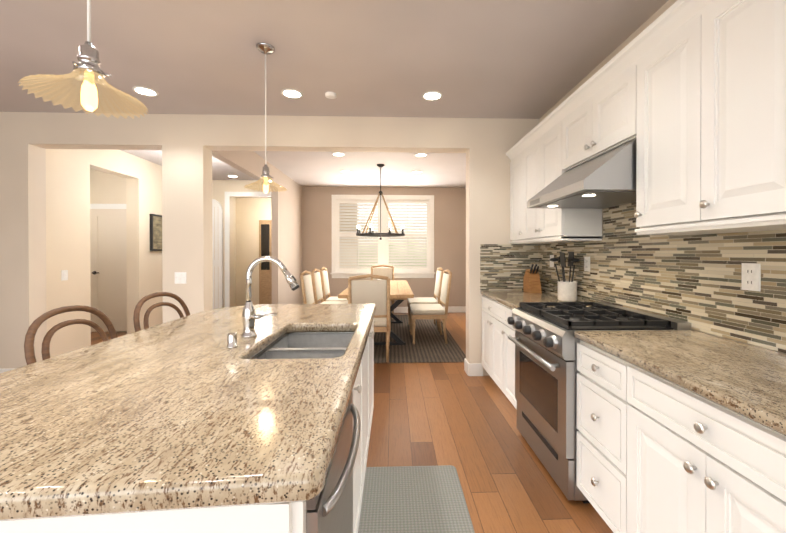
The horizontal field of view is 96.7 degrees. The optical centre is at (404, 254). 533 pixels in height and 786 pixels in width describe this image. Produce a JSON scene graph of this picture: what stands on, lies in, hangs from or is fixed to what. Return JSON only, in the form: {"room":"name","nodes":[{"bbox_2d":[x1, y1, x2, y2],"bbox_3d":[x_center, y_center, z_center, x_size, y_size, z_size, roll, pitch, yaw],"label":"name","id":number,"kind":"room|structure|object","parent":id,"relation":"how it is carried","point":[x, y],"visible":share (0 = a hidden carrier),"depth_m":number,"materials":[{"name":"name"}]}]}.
{"room":"kitchen","nodes":[
{"label":"kitchen","id":0,"kind":"room"},
{"bbox_2d":[90,168,125,203],"bbox_3d":[-4.972,-0.092,5.914,1.580,2.740,0.180,0,0,-2],"label":"wall","id":1,"kind":"structure","parent":0,"point":[106,188],"depth_m":5.82,"materials":[{"name":"paint"}]},
{"bbox_2d":[90,204,126,331],"bbox_3d":[-4.808,0.216,5.783,0.950,2.125,0.092,0,0,-2],"label":"door","id":2,"kind":"structure","parent":1,"relation":"attached to","point":[108,260],"depth_m":5.79,"materials":[{"name":"paint"}]},
{"bbox_2d":[46,149,235,357],"bbox_3d":[-4.101,-0.093,6.184,0.180,2.740,4.900,0,0,-2],"label":"wall","id":3,"kind":"structure","parent":0,"point":[68,209],"depth_m":4.30,"materials":[{"name":"paint"}]},
{"bbox_2d":[61,270,67,280],"bbox_3d":[-3.933,0.237,4.040,0.009,0.118,0.075,0,0,-2],"label":"light switch","id":4,"kind":"object","parent":3,"relation":"attached to","point":[64,273],"depth_m":4.03,"materials":[{"name":"white plastic"}]},
{"bbox_2d":[150,214,161,250],"bbox_3d":[-3.978,-0.351,5.782,0.037,0.580,0.650,0,0,-2],"label":"framed picture","id":5,"kind":"object","parent":3,"relation":"attached to","point":[155,232],"visible":0.36,"depth_m":5.54,"materials":[{"name":"black metal"}]},
{"bbox_2d":[212,180,270,307],"bbox_3d":[-3.174,-0.097,6.976,1.727,2.740,0.180,0,0,-2],"label":"wall","id":6,"kind":"structure","parent":0,"point":[220,188],"depth_m":6.88,"materials":[{"name":"paint"}]},
{"bbox_2d":[212,192,270,308],"bbox_3d":[-3.227,0.019,6.832,1.490,2.510,0.105,0,0,-2],"label":"door frame","id":7,"kind":"structure","parent":6,"relation":"attached to","point":[217,233],"depth_m":6.80,"materials":[{"name":"paint"}]},
{"bbox_2d":[212,151,301,303],"bbox_3d":[-2.211,-0.091,5.683,0.110,2.740,3.770,0,0,-2],"label":"wall","id":8,"kind":"structure","parent":0,"point":[286,218],"depth_m":6.21,"materials":[{"name":"paint"}]},
{"bbox_2d":[0,112,538,375],"bbox_3d":[-3.195,-0.081,3.673,9.622,2.740,0.180,0,0,-2],"label":"wall","id":9,"kind":"structure","parent":0,"point":[187,144],"depth_m":3.62,"materials":[{"name":"paint"}]},
{"bbox_2d":[0,368,15,372],"bbox_3d":[-5.159,1.225,3.515,2.683,0.130,0.016,0,0,-2],"label":"baseboard","id":10,"kind":"structure","parent":9,"relation":"attached to","point":[1,370],"depth_m":3.54,"materials":[{"name":"white wood"}]},
{"bbox_2d":[175,272,186,283],"bbox_3d":[-2.318,0.239,3.609,0.117,0.118,0.009,0,0,-2],"label":"light switch","id":11,"kind":"object","parent":9,"relation":"attached to","point":[180,277],"depth_m":3.61,"materials":[{"name":"white plastic"}]},
{"bbox_2d":[464,358,482,370],"bbox_3d":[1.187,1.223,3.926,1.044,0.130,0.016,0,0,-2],"label":"baseboard","id":12,"kind":"structure","parent":9,"relation":"attached to","point":[475,369],"depth_m":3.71,"materials":[{"name":"white wood"}]},
{"bbox_2d":[236,198,357,305],"bbox_3d":[-2.632,-0.105,8.595,2.920,2.740,0.180,0,0,-2],"label":"wall","id":13,"kind":"structure","parent":0,"point":[251,213],"depth_m":8.47,"materials":[{"name":"paint"}]},
{"bbox_2d":[259,220,271,304],"bbox_3d":[-3.367,0.210,8.454,0.300,2.090,0.051,0,0,-2],"label":"door","id":14,"kind":"structure","parent":13,"relation":"attached to","point":[265,268],"depth_m":8.43,"materials":[{"name":"brown wood"}]},
{"bbox_2d":[0,0,668,187],"bbox_3d":[-1.988,-1.508,3.167,12.000,0.120,12.500,0,0,-2],"label":"ceiling","id":15,"kind":"structure","parent":0,"point":[522,59],"depth_m":2.57,"materials":[{"name":"paint"}]},
{"bbox_2d":[18,0,148,118],"bbox_3d":[-0.927,-0.929,1.024,0.283,1.014,0.284,0,0,-2],"label":"pendant light","id":16,"kind":"object","parent":15,"relation":"hanging from","point":[88,71],"visible":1,"depth_m":1.02,"materials":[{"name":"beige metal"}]},
{"bbox_2d":[132,86,157,96],"bbox_3d":[-2.257,-1.433,3.041,0.187,0.028,0.190,0,0,-2],"label":"recessed light","id":17,"kind":"object","parent":15,"relation":"in","point":[145,91],"depth_m":3.09,"materials":[{"name":"white"}]},
{"bbox_2d":[244,42,286,192],"bbox_3d":[-0.971,-0.936,2.439,0.283,1.014,0.284,0,0,-2],"label":"pendant light","id":18,"kind":"object","parent":15,"relation":"hanging from","point":[264,183],"visible":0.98,"depth_m":2.43,"materials":[{"name":"silver metal"}]},
{"bbox_2d":[281,89,302,98],"bbox_3d":[-0.996,-1.434,3.088,0.180,0.028,0.177,0,0,-2],"label":"recessed light","id":19,"kind":"object","parent":15,"relation":"in","point":[297,94],"depth_m":3.13,"materials":[{"name":"white"}]},
{"bbox_2d":[325,92,335,98],"bbox_3d":[-0.661,-1.434,3.116,0.099,0.028,0.121,0,0,-2],"label":"smoke detector","id":20,"kind":"object","parent":15,"relation":"in","point":[331,95],"depth_m":3.13,"materials":[{"name":"white plastic"}]},
{"bbox_2d":[332,152,344,155],"bbox_3d":[-0.945,-1.443,4.959,0.171,0.028,0.154,0,0,-2],"label":"recessed light","id":21,"kind":"object","parent":15,"relation":"in","point":[335,153],"depth_m":5.06,"materials":[{"name":"white"}]},
{"bbox_2d":[356,164,404,239],"bbox_3d":[-0.392,-0.850,5.675,0.796,1.219,0.796,0,0,-2],"label":"dining chandelier","id":22,"kind":"object","parent":15,"relation":"hanging from","point":[380,234],"visible":1,"depth_m":5.63,"materials":[{"name":"black metal"}]},
{"bbox_2d":[415,153,426,156],"bbox_3d":[0.233,-1.443,5.009,0.162,0.028,0.157,0,0,-2],"label":"recessed light","id":23,"kind":"object","parent":15,"relation":"in","point":[418,154],"depth_m":5.11,"materials":[{"name":"white"}]},
{"bbox_2d":[422,91,441,100],"bbox_3d":[0.245,-1.434,3.127,0.175,0.028,0.181,0,0,-2],"label":"recessed light","id":24,"kind":"object","parent":15,"relation":"in","point":[430,95],"depth_m":3.17,"materials":[{"name":"white"}]},
{"bbox_2d":[91,312,612,532],"bbox_3d":[-1.988,1.342,3.181,12.000,0.100,12.500,0,0,-2],"label":"floor","id":25,"kind":"structure","parent":0,"point":[454,414],"depth_m":2.40,"materials":[{"name":"brown wood"}]},
{"bbox_2d":[24,305,116,364],"bbox_3d":[-1.301,0.767,1.580,0.474,1.070,0.458,0,0,-2],"label":"bar stool","id":26,"kind":"object","parent":25,"relation":"on","point":[29,351],"visible":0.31,"depth_m":1.49,"materials":[{"name":"brown wood"}]},
{"bbox_2d":[133,292,189,331],"bbox_3d":[-1.284,0.764,2.131,0.474,1.070,0.458,0,0,-2],"label":"bar stool","id":27,"kind":"object","parent":25,"relation":"on","point":[139,305],"visible":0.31,"depth_m":2.06,"materials":[{"name":"brown wood"}]},
{"bbox_2d":[316,320,374,532],"bbox_3d":[-0.715,0.872,1.675,1.122,0.856,2.103,0,0,-2],"label":"kitchen island","id":28,"kind":"object","parent":25,"relation":"on","point":[343,493],"depth_m":1.19,"materials":[{"name":"white wood"}]},
{"bbox_2d":[0,304,375,532],"bbox_3d":[-0.775,0.442,1.636,1.180,0.105,2.202,0,0,-2],"label":"island countertop","id":29,"kind":"structure","parent":28,"relation":"on","point":[167,427],"depth_m":0.81,"materials":[{"name":"beige stone"}]},
{"bbox_2d":[226,332,237,347],"bbox_3d":[-0.730,0.359,1.477,0.047,0.060,0.048,0,0,-2],"label":"switch","id":30,"kind":"object","parent":29,"relation":"on","point":[231,339],"visible":0.98,"depth_m":1.46,"materials":[{"name":"silver metal"}]},
{"bbox_2d":[241,256,299,337],"bbox_3d":[-0.642,0.197,1.670,0.275,0.383,0.072,0,0,-2],"label":"faucet","id":31,"kind":"object","parent":29,"relation":"on","point":[249,316],"visible":1,"depth_m":1.66,"materials":[{"name":"silver metal"}]},
{"bbox_2d":[358,465,474,532],"bbox_3d":[0.044,1.294,1.688,0.560,0.010,0.880,0,0,-2],"label":"floor mat","id":32,"kind":"object","parent":25,"relation":"on","point":[413,499],"visible":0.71,"depth_m":1.82,"materials":[{"name":"grey fabric"}]},
{"bbox_2d":[374,315,465,362],"bbox_3d":[-0.423,1.274,5.730,2.300,0.010,3.190,0,0,-2],"label":"area rug","id":33,"kind":"object","parent":25,"relation":"on","point":[429,346],"visible":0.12,"depth_m":4.85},
{"bbox_2d":[300,270,314,303],"bbox_3d":[-1.141,0.747,4.978,0.585,1.052,0.500,0,0,-2],"label":"dining chair","id":34,"kind":"object","parent":33,"relation":"on","point":[307,289],"visible":0.19,"depth_m":4.87,"materials":[{"name":"beige fabric"}]},
{"bbox_2d":[311,268,347,303],"bbox_3d":[-1.163,0.744,5.617,0.585,1.052,0.500,0,0,-2],"label":"dining chair","id":35,"kind":"object","parent":33,"relation":"on","point":[317,287],"visible":0.25,"depth_m":5.57,"materials":[{"name":"white fabric"}]},
{"bbox_2d":[320,267,347,300],"bbox_3d":[-1.184,0.741,6.257,0.585,1.052,0.500,0,0,-2],"label":"dining chair","id":36,"kind":"object","parent":33,"relation":"on","point":[325,283],"visible":0.31,"depth_m":6.08,"materials":[{"name":"white fabric"}]},
{"bbox_2d":[348,274,390,362],"bbox_3d":[-0.426,0.750,4.339,0.500,1.052,0.585,0,0,-2],"label":"dining chair","id":37,"kind":"object","parent":33,"relation":"on","point":[377,292],"visible":0.65,"depth_m":4.08,"materials":[{"name":"white fabric"}]},
{"bbox_2d":[338,279,413,344],"bbox_3d":[-0.413,0.837,5.708,0.980,0.905,2.350,0,0,-2],"label":"dining table","id":38,"kind":"object","parent":33,"relation":"on","point":[400,291],"visible":0.23,"depth_m":4.93,"materials":[{"name":"brown wood"}]},
{"bbox_2d":[371,265,394,318],"bbox_3d":[-0.460,0.736,7.104,0.500,1.052,0.585,0,0,-2],"label":"dining chair","id":39,"kind":"object","parent":33,"relation":"on","point":[388,272],"visible":0.38,"depth_m":7.33,"materials":[{"name":"white fabric"}]},
{"bbox_2d":[407,267,443,331],"bbox_3d":[0.348,0.742,6.059,0.585,1.052,0.625,0,0,-2],"label":"dining chair","id":40,"kind":"object","parent":33,"relation":"on","point":[437,293],"visible":0.73,"depth_m":5.92,"materials":[{"name":"white fabric"}]},
{"bbox_2d":[409,269,451,343],"bbox_3d":[0.375,0.746,5.259,0.585,1.052,0.625,0,0,-2],"label":"dining chair","id":41,"kind":"object","parent":33,"relation":"on","point":[439,312],"visible":1,"depth_m":4.97,"materials":[{"name":"white fabric"}]},
{"bbox_2d":[482,296,499,387],"bbox_3d":[1.134,0.857,3.323,0.611,0.868,0.800,0,0,-2],"label":"base cabinet","id":42,"kind":"object","parent":25,"relation":"on","point":[490,310],"depth_m":3.34,"materials":[{"name":"white wood"}]},
{"bbox_2d":[480,288,590,310],"bbox_3d":[1.134,0.402,3.148,0.623,0.040,1.145,0,0,-2],"label":"countertop","id":43,"kind":"structure","parent":42,"relation":"on","point":[512,299],"depth_m":3.12,"materials":[{"name":"beige stone"}]},
{"bbox_2d":[523,264,541,292],"bbox_3d":[1.292,0.236,3.536,0.110,0.287,0.200,0,0,-2],"label":"knife block","id":44,"kind":"object","parent":43,"relation":"on","point":[531,282],"visible":1,"depth_m":3.48,"materials":[{"name":"brown wood"}]},
{"bbox_2d":[550,252,579,301],"bbox_3d":[1.341,0.178,2.917,0.190,0.409,0.277,0,0,-2],"label":"utensil crock","id":45,"kind":"object","parent":43,"relation":"on","point":[567,291],"visible":1,"depth_m":2.86,"materials":[{"name":"white ceramic"}]},
{"bbox_2d":[500,304,516,409],"bbox_3d":[1.151,0.860,2.812,0.611,0.868,0.467,0,0,-2],"label":"base cabinet","id":46,"kind":"object","parent":25,"relation":"on","point":[507,347],"depth_m":2.90,"materials":[{"name":"white wood"}]},
{"bbox_2d":[576,343,619,532],"bbox_3d":[1.193,0.866,1.582,0.611,0.868,0.448,0,0,-2],"label":"base cabinet","id":47,"kind":"object","parent":25,"relation":"on","point":[598,379],"depth_m":1.59,"materials":[{"name":"white wood"}]},
{"bbox_2d":[507,302,690,502],"bbox_3d":[1.111,0.822,2.190,0.735,0.950,0.765,0,0,-2],"label":"range","id":48,"kind":"object","parent":25,"relation":"on","point":[545,340],"visible":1,"depth_m":2.00,"materials":[{"name":"silver metal"}]},
{"bbox_2d":[620,364,785,532],"bbox_3d":[1.212,0.869,1.032,0.611,0.868,0.776,0,0,-2],"label":"base cabinet","id":49,"kind":"object","parent":25,"relation":"on","point":[681,431],"depth_m":1.10,"materials":[{"name":"white wood"}]},
{"bbox_2d":[574,328,785,439],"bbox_3d":[1.213,0.414,0.819,0.623,0.040,1.971,0,0,-2],"label":"countertop","id":50,"kind":"structure","parent":49,"relation":"on","point":[747,381],"depth_m":1.25,"materials":[{"name":"beige stone"}]},
{"bbox_2d":[302,187,465,306],"bbox_3d":[-0.272,-0.101,7.724,4.123,2.740,0.180,0,0,-2],"label":"wall","id":51,"kind":"structure","parent":0,"point":[450,229],"depth_m":7.65,"materials":[{"name":"paint"}]},
{"bbox_2d":[330,195,434,277],"bbox_3d":[-0.475,-0.396,7.691,2.270,1.810,0.230,0,0,-2],"label":"window shutters","id":52,"kind":"object","parent":51,"relation":"attached to","point":[383,252],"visible":0.83,"depth_m":7.66,"materials":[{"name":"white wood"}]},
{"bbox_2d":[394,306,465,312],"bbox_3d":[-0.305,1.205,7.632,3.833,0.130,0.016,0,0,-2],"label":"baseboard","id":53,"kind":"structure","parent":51,"relation":"attached to","point":[454,309],"depth_m":7.67,"materials":[{"name":"white wood"}]},
{"bbox_2d":[539,0,785,353],"bbox_3d":[1.640,-0.064,0.395,0.180,2.740,6.700,0,0,-2],"label":"wall","id":54,"kind":"structure","parent":0,"point":[648,22],"depth_m":2.41,"materials":[{"name":"paint"}]},
{"bbox_2d":[508,144,519,243],"bbox_3d":[1.280,-0.610,3.504,0.306,0.940,0.438,0,0,-2],"label":"upper cabinet","id":55,"kind":"object","parent":54,"relation":"attached to","point":[514,156],"depth_m":3.56,"materials":[{"name":"white wood"}]},
{"bbox_2d":[550,255,553,266],"bbox_3d":[1.433,0.060,3.410,0.009,0.118,0.075,0,0,-2],"label":"outlet","id":56,"kind":"object","parent":54,"relation":"attached to","point":[551,256],"depth_m":3.40,"materials":[{"name":"white plastic"}]},
{"bbox_2d":[520,108,603,243],"bbox_3d":[1.298,-0.607,2.994,0.306,0.940,0.820,0,0,-2],"label":"upper cabinet","id":57,"kind":"object","parent":54,"relation":"attached to","point":[539,150],"depth_m":2.84,"materials":[{"name":"white wood"}]},
{"bbox_2d":[527,139,635,208],"bbox_3d":[1.192,-0.470,2.186,0.572,0.276,0.761,0,0,-2],"label":"range hood","id":58,"kind":"object","parent":54,"relation":"attached to","point":[606,180],"visible":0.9,"depth_m":1.93,"materials":[{"name":"silver metal"}]},
{"bbox_2d":[584,257,589,271],"bbox_3d":[1.455,0.074,2.789,0.008,0.118,0.075,0,0,-2],"label":"outlet","id":59,"kind":"object","parent":54,"relation":"attached to","point":[586,259],"depth_m":2.78,"materials":[{"name":"white plastic"}]},
{"bbox_2d":[560,40,635,171],"bbox_3d":[1.325,-0.843,2.189,0.306,0.460,0.789,0,0,-2],"label":"upper cabinet","id":60,"kind":"object","parent":54,"relation":"attached to","point":[601,117],"depth_m":2.08,"materials":[{"name":"white wood"}]},
{"bbox_2d":[632,0,727,231],"bbox_3d":[1.346,-0.600,1.578,0.306,0.940,0.436,0,0,-2],"label":"upper cabinet","id":61,"kind":"object","parent":54,"relation":"attached to","point":[660,52],"depth_m":1.63,"materials":[{"name":"white wood"}]},
{"bbox_2d":[680,0,785,227],"bbox_3d":[1.357,-0.598,1.232,0.306,0.940,0.494,0,0,-2],"label":"upper cabinet","id":62,"kind":"object","parent":54,"relation":"attached to","point":[730,74],"depth_m":1.29,"materials":[{"name":"white wood"}]},
{"bbox_2d":[741,263,760,290],"bbox_3d":[1.498,0.096,1.513,0.008,0.118,0.075,0,0,-2],"label":"outlet","id":63,"kind":"object","parent":54,"relation":"attached to","point":[751,276],"depth_m":1.51,"materials":[{"name":"white plastic"}]},
{"bbox_2d":[780,0,785,219],"bbox_3d":[1.370,-0.596,0.858,0.306,0.940,0.494,0,0,-2],"label":"upper cabinet","id":64,"kind":"object","parent":54,"relation":"attached to","point":[782,2],"depth_m":1.12,"materials":[{"name":"white wood"}]},
{"label":"outside","id":65,"kind":"structure","parent":0,"visible":0},
{"bbox_2d":[359,204,426,265],"bbox_3d":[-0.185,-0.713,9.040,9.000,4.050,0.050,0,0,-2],"label":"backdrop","id":66,"kind":"structure","parent":65,"point":[394,230],"depth_m":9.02,"materials":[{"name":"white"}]}
]}

